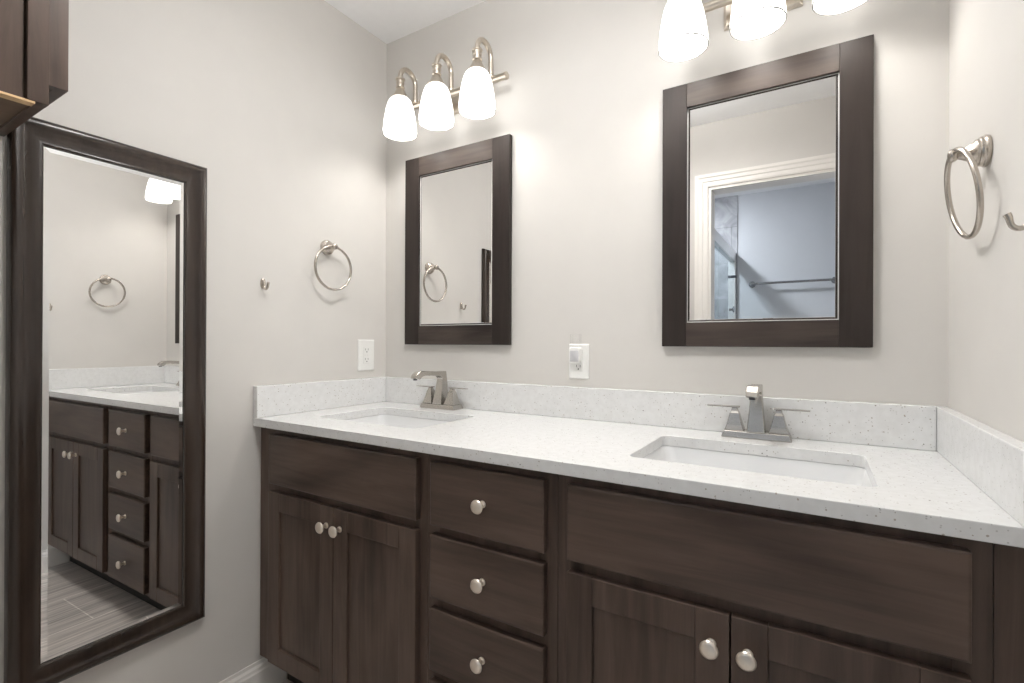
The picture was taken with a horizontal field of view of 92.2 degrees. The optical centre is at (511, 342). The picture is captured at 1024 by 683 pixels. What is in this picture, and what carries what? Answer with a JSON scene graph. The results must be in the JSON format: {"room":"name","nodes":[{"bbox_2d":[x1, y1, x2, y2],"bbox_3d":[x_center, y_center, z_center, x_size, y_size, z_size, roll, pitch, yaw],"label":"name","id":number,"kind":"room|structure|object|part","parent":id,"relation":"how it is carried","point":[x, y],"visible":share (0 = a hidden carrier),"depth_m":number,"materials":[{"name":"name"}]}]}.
{"room":"bathroom","nodes":[
{"label":"bathroom","id":0,"kind":"room"},
{"bbox_2d":[0,0,386,682],"bbox_3d":[-1.001,-0.060,1.404,0.100,2.398,1.626,0,0,32],"label":"wall","id":1,"kind":"structure","parent":0,"point":[282,103],"depth_m":1.56,"materials":[{"name":"paint"}]},
{"bbox_2d":[0,0,68,136],"bbox_3d":[-1.050,-0.801,0.842,0.399,0.782,0.351,0,0,32],"label":"upper cabinet","id":2,"kind":"object","parent":1,"relation":"attached to","point":[34,34],"visible":1,"depth_m":0.85,"materials":[{"name":"brown wood"}]},
{"bbox_3d":[-0.897,-0.798,0.729,0.020,0.768,0.319,0,0,32],"label":"door","id":3,"kind":"part","parent":2,"relation":"part of","materials":[{"name":"brown wood"}]},
{"bbox_3d":[-0.825,-0.824,0.883,0.018,0.733,0.044,0,0,32],"label":"frame","id":4,"kind":"part","parent":2,"relation":"part of","materials":[{"name":"brown wood"}]},
{"bbox_2d":[4,117,206,682],"bbox_3d":[-1.008,0.144,1.269,0.024,1.319,0.420,0,0,31],"label":"mirror","id":5,"kind":"object","parent":1,"relation":"attached to","point":[105,361],"visible":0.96,"depth_m":1.23,"materials":[{"name":"clear glass"}]},
{"bbox_2d":[41,146,184,663],"bbox_3d":[-1.013,0.144,1.272,0.007,1.201,0.302,0,0,31],"label":"mirror glass","id":6,"kind":"object","parent":5,"relation":"attached to","point":[113,229],"depth_m":1.25,"materials":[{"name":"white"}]},
{"bbox_2d":[219,657,285,682],"bbox_3d":[-1.047,1.083,1.226,0.014,0.110,1.053,0,0,32],"label":"baseboard","id":7,"kind":"structure","parent":1,"relation":"attached to","point":[260,671],"depth_m":1.59,"materials":[{"name":"white paint"}]},
{"bbox_2d":[260,278,269,289],"bbox_3d":[-0.799,-0.191,1.599,0.036,0.041,0.017,0,0,32],"label":"robe hook","id":8,"kind":"object","parent":1,"relation":"attached to","point":[263,284],"visible":1,"depth_m":1.60,"materials":[{"name":"silver metal"}]},
{"bbox_3d":[-0.811,-0.194,1.607,0.007,0.036,0.017,0,0,32],"label":"plate","id":9,"kind":"part","parent":8,"relation":"part of","materials":[{"name":"silver metal"}]},
{"bbox_2d":[314,240,351,290],"bbox_3d":[-0.662,-0.284,1.803,0.055,0.189,0.165,0,0,32],"label":"towel ring","id":10,"kind":"object","parent":1,"relation":"attached to","point":[327,247],"visible":1,"depth_m":1.79,"materials":[{"name":"silver metal"}]},
{"bbox_3d":[-0.661,-0.351,1.803,0.055,0.055,0.055,0,0,32],"label":"post","id":11,"kind":"part","parent":10,"relation":"part of","materials":[{"name":"silver metal"}]},
{"bbox_2d":[357,340,373,370],"bbox_3d":[-0.584,0.049,1.975,0.008,0.124,0.083,0,0,32],"label":"outlet","id":12,"kind":"object","parent":1,"relation":"attached to","point":[365,347],"visible":1,"depth_m":1.97,"materials":[{"name":"white plastic"}]},
{"bbox_2d":[363,347,369,363],"bbox_3d":[-0.582,0.049,1.974,0.002,0.067,0.033,0,0,32],"label":"receptacle","id":13,"kind":"object","parent":12,"relation":"attached to","point":[366,350],"depth_m":1.97,"materials":[{"name":"white plastic"}]},
{"bbox_2d":[282,676,292,682],"bbox_3d":[-0.471,1.189,0.222,2.250,0.100,3.270,0,0,32],"label":"floor","id":14,"kind":"structure","parent":0,"point":[286,680],"depth_m":1.66,"materials":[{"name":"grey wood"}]},
{"bbox_2d":[260,427,427,682],"bbox_3d":[-0.385,0.706,1.625,0.716,0.872,0.591,0,0,32],"label":"base cabinet","id":15,"kind":"object","parent":14,"relation":"on","point":[344,541],"visible":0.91,"depth_m":1.37,"materials":[{"name":"brown wood"}]},
{"bbox_3d":[-0.631,0.733,1.474,0.308,0.536,0.018,0,0,32],"label":"door","id":16,"kind":"part","parent":15,"relation":"part of","materials":[{"name":"brown wood"}]},
{"bbox_3d":[-0.535,0.518,1.388,0.032,0.032,0.029,0,0,32],"label":"knob","id":17,"kind":"part","parent":15,"relation":"part of","materials":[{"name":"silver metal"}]},
{"bbox_3d":[-0.487,0.518,1.358,0.032,0.032,0.029,0,0,32],"label":"knob","id":18,"kind":"part","parent":15,"relation":"part of","materials":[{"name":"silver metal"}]},
{"bbox_3d":[-0.367,0.733,1.311,0.308,0.536,0.018,0,0,32],"label":"door","id":19,"kind":"part","parent":15,"relation":"part of","materials":[{"name":"brown wood"}]},
{"bbox_2d":[427,454,558,682],"bbox_3d":[0.073,0.707,1.342,0.359,0.872,0.591,0,0,32],"label":"base cabinet","id":20,"kind":"object","parent":14,"relation":"on","point":[493,529],"visible":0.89,"depth_m":1.10,"materials":[{"name":"brown wood"}]},
{"bbox_3d":[-0.065,0.911,1.123,0.314,0.182,0.018,0,0,32],"label":"drawer","id":21,"kind":"part","parent":20,"relation":"part of","materials":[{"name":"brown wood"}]},
{"bbox_3d":[-0.076,0.719,1.103,0.032,0.032,0.029,0,0,32],"label":"knob","id":22,"kind":"part","parent":20,"relation":"part of","materials":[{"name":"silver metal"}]},
{"bbox_3d":[-0.075,0.541,1.103,0.032,0.032,0.029,0,0,32],"label":"knob","id":23,"kind":"part","parent":20,"relation":"part of","materials":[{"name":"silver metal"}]},
{"bbox_3d":[-0.074,0.365,1.104,0.032,0.032,0.029,0,0,32],"label":"knob","id":24,"kind":"part","parent":20,"relation":"part of","materials":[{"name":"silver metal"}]},
{"bbox_3d":[-0.064,0.720,1.124,0.314,0.151,0.018,0,0,32],"label":"drawer","id":25,"kind":"part","parent":20,"relation":"part of","materials":[{"name":"brown wood"}]},
{"bbox_3d":[-0.063,0.542,1.124,0.314,0.152,0.018,0,0,32],"label":"drawer","id":26,"kind":"part","parent":20,"relation":"part of","materials":[{"name":"brown wood"}]},
{"bbox_3d":[-0.062,0.366,1.124,0.314,0.154,0.018,0,0,32],"label":"drawer","id":27,"kind":"part","parent":20,"relation":"part of","materials":[{"name":"brown wood"}]},
{"bbox_2d":[558,475,1023,682],"bbox_3d":[0.531,0.708,1.059,0.715,0.872,0.591,0,0,32],"label":"base cabinet","id":28,"kind":"object","parent":14,"relation":"on","point":[655,586],"visible":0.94,"depth_m":0.82,"materials":[{"name":"brown wood"}]},
{"bbox_2d":[253,376,1023,547],"bbox_3d":[0.081,0.206,1.353,1.794,0.129,0.570,0,0,32],"label":"countertop","id":29,"kind":"structure","parent":28,"relation":"on","point":[940,470],"depth_m":1.17,"materials":[{"name":"white stone"}]},
{"bbox_2d":[348,414,449,428],"bbox_3d":[-0.379,0.339,1.623,0.475,0.139,0.331,0,0,32],"label":"sink","id":30,"kind":"object","parent":29,"relation":"in","point":[383,419],"visible":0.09,"depth_m":1.79,"materials":[{"name":"white ceramic"}]},
{"bbox_2d":[411,371,467,410],"bbox_3d":[-0.294,0.171,1.780,0.238,0.143,0.182,0,0,32],"label":"faucet","id":31,"kind":"object","parent":29,"relation":"on","point":[439,398],"visible":1,"depth_m":1.81,"materials":[{"name":"metal"}]},
{"bbox_3d":[-0.306,0.196,1.858,0.045,0.058,0.045,0,0,32],"label":"handle","id":32,"kind":"part","parent":31,"relation":"part of","materials":[{"name":"metal"}]},
{"bbox_3d":[-0.296,0.162,1.777,0.042,0.126,0.175,0,0,32],"label":"spout","id":33,"kind":"part","parent":31,"relation":"part of","materials":[{"name":"metal"}]},
{"bbox_3d":[-0.263,0.234,1.831,0.160,0.017,0.062,0,0,32],"label":"deck plate","id":34,"kind":"part","parent":31,"relation":"part of","materials":[{"name":"metal"}]},
{"bbox_3d":[-0.219,0.196,1.804,0.045,0.058,0.045,0,0,32],"label":"handle","id":35,"kind":"part","parent":31,"relation":"part of","materials":[{"name":"metal"}]},
{"bbox_2d":[644,446,871,486],"bbox_3d":[0.510,0.342,1.069,0.475,0.139,0.331,0,0,32],"label":"sink","id":36,"kind":"object","parent":29,"relation":"in","point":[853,475],"visible":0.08,"depth_m":1.18,"materials":[{"name":"white ceramic"}]},
{"bbox_2d":[707,384,809,442],"bbox_3d":[0.601,0.173,1.220,0.238,0.143,0.182,0,0,30],"label":"faucet","id":37,"kind":"object","parent":29,"relation":"on","point":[778,431],"visible":1,"depth_m":1.25,"materials":[{"name":"metal"}]},
{"bbox_3d":[0.563,0.167,1.312,0.080,0.004,0.017,0,0,30],"label":"lever","id":38,"kind":"part","parent":37,"relation":"part of","materials":[{"name":"metal"}]},
{"bbox_3d":[0.587,0.198,1.298,0.045,0.058,0.045,0,0,30],"label":"handle","id":39,"kind":"part","parent":37,"relation":"part of","materials":[{"name":"metal"}]},
{"bbox_3d":[0.599,0.164,1.217,0.042,0.126,0.175,0,0,30],"label":"spout","id":40,"kind":"part","parent":37,"relation":"part of","materials":[{"name":"metal"}]},
{"bbox_3d":[0.631,0.236,1.272,0.160,0.017,0.062,0,0,30],"label":"deck plate","id":41,"kind":"part","parent":37,"relation":"part of","materials":[{"name":"metal"}]},
{"bbox_3d":[0.675,0.199,1.247,0.045,0.058,0.045,0,0,30],"label":"handle","id":42,"kind":"part","parent":37,"relation":"part of","materials":[{"name":"metal"}]},
{"bbox_3d":[0.700,0.167,1.233,0.080,0.004,0.017,0,0,30],"label":"lever","id":43,"kind":"part","parent":37,"relation":"part of","materials":[{"name":"metal"}]},
{"bbox_3d":[0.245,0.735,0.933,0.308,0.536,0.018,0,0,32],"label":"door","id":44,"kind":"part","parent":28,"relation":"part of","materials":[{"name":"brown wood"}]},
{"bbox_3d":[0.340,0.523,0.847,0.032,0.032,0.029,0,0,32],"label":"knob","id":45,"kind":"part","parent":28,"relation":"part of","materials":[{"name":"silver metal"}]},
{"bbox_3d":[0.389,0.523,0.817,0.032,0.032,0.029,0,0,32],"label":"knob","id":46,"kind":"part","parent":28,"relation":"part of","materials":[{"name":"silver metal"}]},
{"bbox_3d":[0.509,0.736,0.769,0.308,0.536,0.018,0,0,32],"label":"door","id":47,"kind":"part","parent":28,"relation":"part of","materials":[{"name":"brown wood"}]},
{"bbox_2d":[324,0,485,43],"bbox_3d":[-0.461,-1.309,0.227,2.250,0.100,3.270,0,0,32],"label":"ceiling","id":48,"kind":"structure","parent":0,"point":[389,21],"depth_m":1.87,"materials":[{"name":"paint"}]},
{"bbox_2d":[385,0,948,406],"bbox_3d":[0.259,-0.054,1.640,1.996,2.398,0.100,0,0,32],"label":"wall","id":49,"kind":"structure","parent":0,"point":[580,103],"depth_m":1.52,"materials":[{"name":"paint"}]},
{"bbox_2d":[382,37,508,140],"bbox_3d":[-0.248,-0.911,1.780,0.492,0.267,0.199,0,0,32],"label":"vanity light","id":50,"kind":"object","parent":49,"relation":"attached to","point":[438,105],"visible":1,"depth_m":1.72,"materials":[{"name":"white glass"}]},
{"bbox_3d":[-0.418,-0.847,1.842,0.126,0.133,0.126,0,0,32],"label":"lamp shade","id":51,"kind":"part","parent":50,"relation":"part of","materials":[{"name":"white glass"}]},
{"bbox_2d":[391,76,408,98],"bbox_3d":[-0.418,-0.951,1.842,0.065,0.080,0.065,0,0,32],"label":"socket","id":52,"kind":"object","parent":50,"relation":"attached to","point":[399,92],"depth_m":1.83,"materials":[{"name":"silver metal"}]},
{"bbox_3d":[-0.395,-0.984,1.879,0.027,0.122,0.104,0,0,32],"label":"arm","id":53,"kind":"part","parent":50,"relation":"part of","materials":[{"name":"silver metal"}]},
{"bbox_3d":[-0.268,-0.847,1.749,0.126,0.133,0.126,0,0,32],"label":"lamp shade","id":54,"kind":"part","parent":50,"relation":"part of","materials":[{"name":"white glass"}]},
{"bbox_2d":[428,62,444,83],"bbox_3d":[-0.268,-0.950,1.749,0.065,0.080,0.065,0,0,32],"label":"socket","id":55,"kind":"object","parent":50,"relation":"attached to","point":[436,78],"depth_m":1.73,"materials":[{"name":"silver metal"}]},
{"bbox_3d":[-0.245,-0.984,1.786,0.027,0.122,0.104,0,0,32],"label":"arm","id":56,"kind":"part","parent":50,"relation":"part of","materials":[{"name":"silver metal"}]},
{"bbox_3d":[-0.200,-0.914,1.859,0.190,0.090,0.013,0,0,32],"label":"plate","id":57,"kind":"part","parent":50,"relation":"part of","materials":[{"name":"silver metal"}]},
{"bbox_3d":[-0.117,-0.847,1.656,0.126,0.133,0.126,0,0,32],"label":"lamp shade","id":58,"kind":"part","parent":50,"relation":"part of","materials":[{"name":"white glass"}]},
{"bbox_3d":[-0.117,-0.853,1.656,0.053,0.112,0.053,0,0,32],"label":"bulb","id":59,"kind":"part","parent":50,"relation":"part of","materials":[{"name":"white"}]},
{"bbox_2d":[468,46,485,69],"bbox_3d":[-0.117,-0.950,1.656,0.065,0.080,0.065,0,0,32],"label":"socket","id":60,"kind":"object","parent":50,"relation":"attached to","point":[477,64],"depth_m":1.64,"materials":[{"name":"silver metal"}]},
{"bbox_3d":[-0.094,-0.983,1.693,0.027,0.122,0.104,0,0,32],"label":"arm","id":61,"kind":"part","parent":50,"relation":"part of","materials":[{"name":"silver metal"}]},
{"bbox_2d":[405,134,511,344],"bbox_3d":[-0.216,-0.364,1.862,0.496,0.740,0.019,0,0,32],"label":"vanity mirror","id":62,"kind":"object","parent":49,"relation":"attached to","point":[458,201],"visible":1,"depth_m":1.85,"materials":[{"name":"clear glass"}]},
{"bbox_3d":[-0.217,-0.030,1.862,0.350,0.073,0.019,0,0,32],"label":"rail","id":63,"kind":"part","parent":62,"relation":"part of","materials":[{"name":"brown wood"}]},
{"bbox_3d":[-0.214,-0.697,1.863,0.350,0.073,0.019,0,0,32],"label":"rail","id":64,"kind":"part","parent":62,"relation":"part of","materials":[{"name":"brown wood"}]},
{"bbox_2d":[420,161,491,324],"bbox_3d":[-0.215,-0.364,1.863,0.344,0.589,0.008,0,0,32],"label":"mirror glass","id":65,"kind":"object","parent":62,"relation":"on","point":[456,198],"depth_m":1.85,"materials":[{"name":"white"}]},
{"bbox_2d":[569,344,588,378],"bbox_3d":[0.217,0.060,1.601,0.070,0.114,0.008,0,0,32],"label":"outlet","id":66,"kind":"object","parent":49,"relation":"attached to","point":[576,370],"visible":0.78,"depth_m":1.59,"materials":[{"name":"white plastic"}]},
{"bbox_2d":[569,347,581,362],"bbox_3d":[0.203,0.018,1.591,0.042,0.094,0.022,0,0,32],"label":"night light","id":67,"kind":"object","parent":66,"relation":"attached to","point":[575,353],"visible":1,"depth_m":1.58,"materials":[{"name":"white plastic"}]},
{"bbox_2d":[574,351,582,371],"bbox_3d":[0.216,0.060,1.599,0.033,0.067,0.002,0,0,32],"label":"receptacle","id":68,"kind":"object","parent":66,"relation":"attached to","point":[578,367],"depth_m":1.60,"materials":[{"name":"white plastic"}]},
{"bbox_2d":[658,0,867,62],"bbox_3d":[0.621,-0.913,1.243,0.498,0.284,0.199,-1,-1,32],"label":"vanity light","id":69,"kind":"object","parent":49,"relation":"attached to","point":[683,36],"visible":1,"depth_m":1.26,"materials":[{"name":"white glass"}]},
{"bbox_3d":[0.452,-0.847,1.304,0.126,0.133,0.126,-1,-1,32],"label":"lamp shade","id":70,"kind":"part","parent":69,"relation":"part of","materials":[{"name":"white glass"}]},
{"bbox_3d":[0.452,-0.853,1.304,0.053,0.112,0.053,-1,-1,32],"label":"bulb","id":71,"kind":"part","parent":69,"relation":"part of","materials":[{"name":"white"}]},
{"bbox_3d":[0.603,-0.856,1.211,0.053,0.112,0.053,-1,-1,32],"label":"bulb","id":72,"kind":"part","parent":69,"relation":"part of","materials":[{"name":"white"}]},
{"bbox_3d":[0.603,-0.849,1.211,0.126,0.133,0.126,-1,-1,32],"label":"lamp shade","id":73,"kind":"part","parent":69,"relation":"part of","materials":[{"name":"white glass"}]},
{"bbox_3d":[0.670,-0.917,1.322,0.190,0.090,0.013,-1,-1,32],"label":"plate","id":74,"kind":"part","parent":69,"relation":"part of","materials":[{"name":"silver metal"}]},
{"bbox_3d":[0.753,-0.852,1.118,0.126,0.133,0.126,-1,-1,32],"label":"lamp shade","id":75,"kind":"part","parent":69,"relation":"part of","materials":[{"name":"white glass"}]},
{"bbox_2d":[662,34,873,347],"bbox_3d":[0.659,-0.366,1.322,0.501,0.753,0.019,0,0,32],"label":"vanity mirror","id":76,"kind":"object","parent":49,"relation":"attached to","point":[768,173],"visible":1,"depth_m":1.30,"materials":[{"name":"clear glass"}]},
{"bbox_3d":[0.657,-0.024,1.321,0.364,0.068,0.019,0,0,32],"label":"rail","id":77,"kind":"part","parent":76,"relation":"part of","materials":[{"name":"brown wood"}]},
{"bbox_2d":[688,74,837,321],"bbox_3d":[0.660,-0.366,1.323,0.359,0.611,0.008,0,0,32],"label":"mirror glass","id":78,"kind":"object","parent":76,"relation":"on","point":[763,159],"depth_m":1.31,"materials":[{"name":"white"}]},
{"bbox_3d":[0.660,-0.708,1.323,0.364,0.068,0.019,0,0,32],"label":"rail","id":79,"kind":"part","parent":76,"relation":"part of","materials":[{"name":"brown wood"}]},
{"bbox_2d":[948,0,1023,441],"bbox_3d":[0.642,-0.055,0.456,0.100,2.398,1.511,0,0,32],"label":"wall","id":80,"kind":"structure","parent":0,"point":[986,346],"depth_m":0.86,"materials":[{"name":"paint"}]},
{"bbox_2d":[944,134,992,238],"bbox_3d":[0.812,-0.276,0.879,0.055,0.180,0.165,0,0,32],"label":"towel ring","id":81,"kind":"object","parent":80,"relation":"attached to","point":[978,153],"visible":1,"depth_m":0.86,"materials":[{"name":"silver metal"}]},
{"bbox_3d":[0.812,-0.338,0.879,0.055,0.055,0.055,0,0,32],"label":"post","id":82,"kind":"part","parent":81,"relation":"part of","materials":[{"name":"silver metal"}]},
{"bbox_2d":[1003,212,1023,230],"bbox_3d":[0.697,-0.174,0.676,0.036,0.041,0.017,0,0,32],"label":"robe hook","id":83,"kind":"object","parent":80,"relation":"attached to","point":[1008,217],"visible":1,"depth_m":0.68,"materials":[{"name":"silver metal"}]}
]}

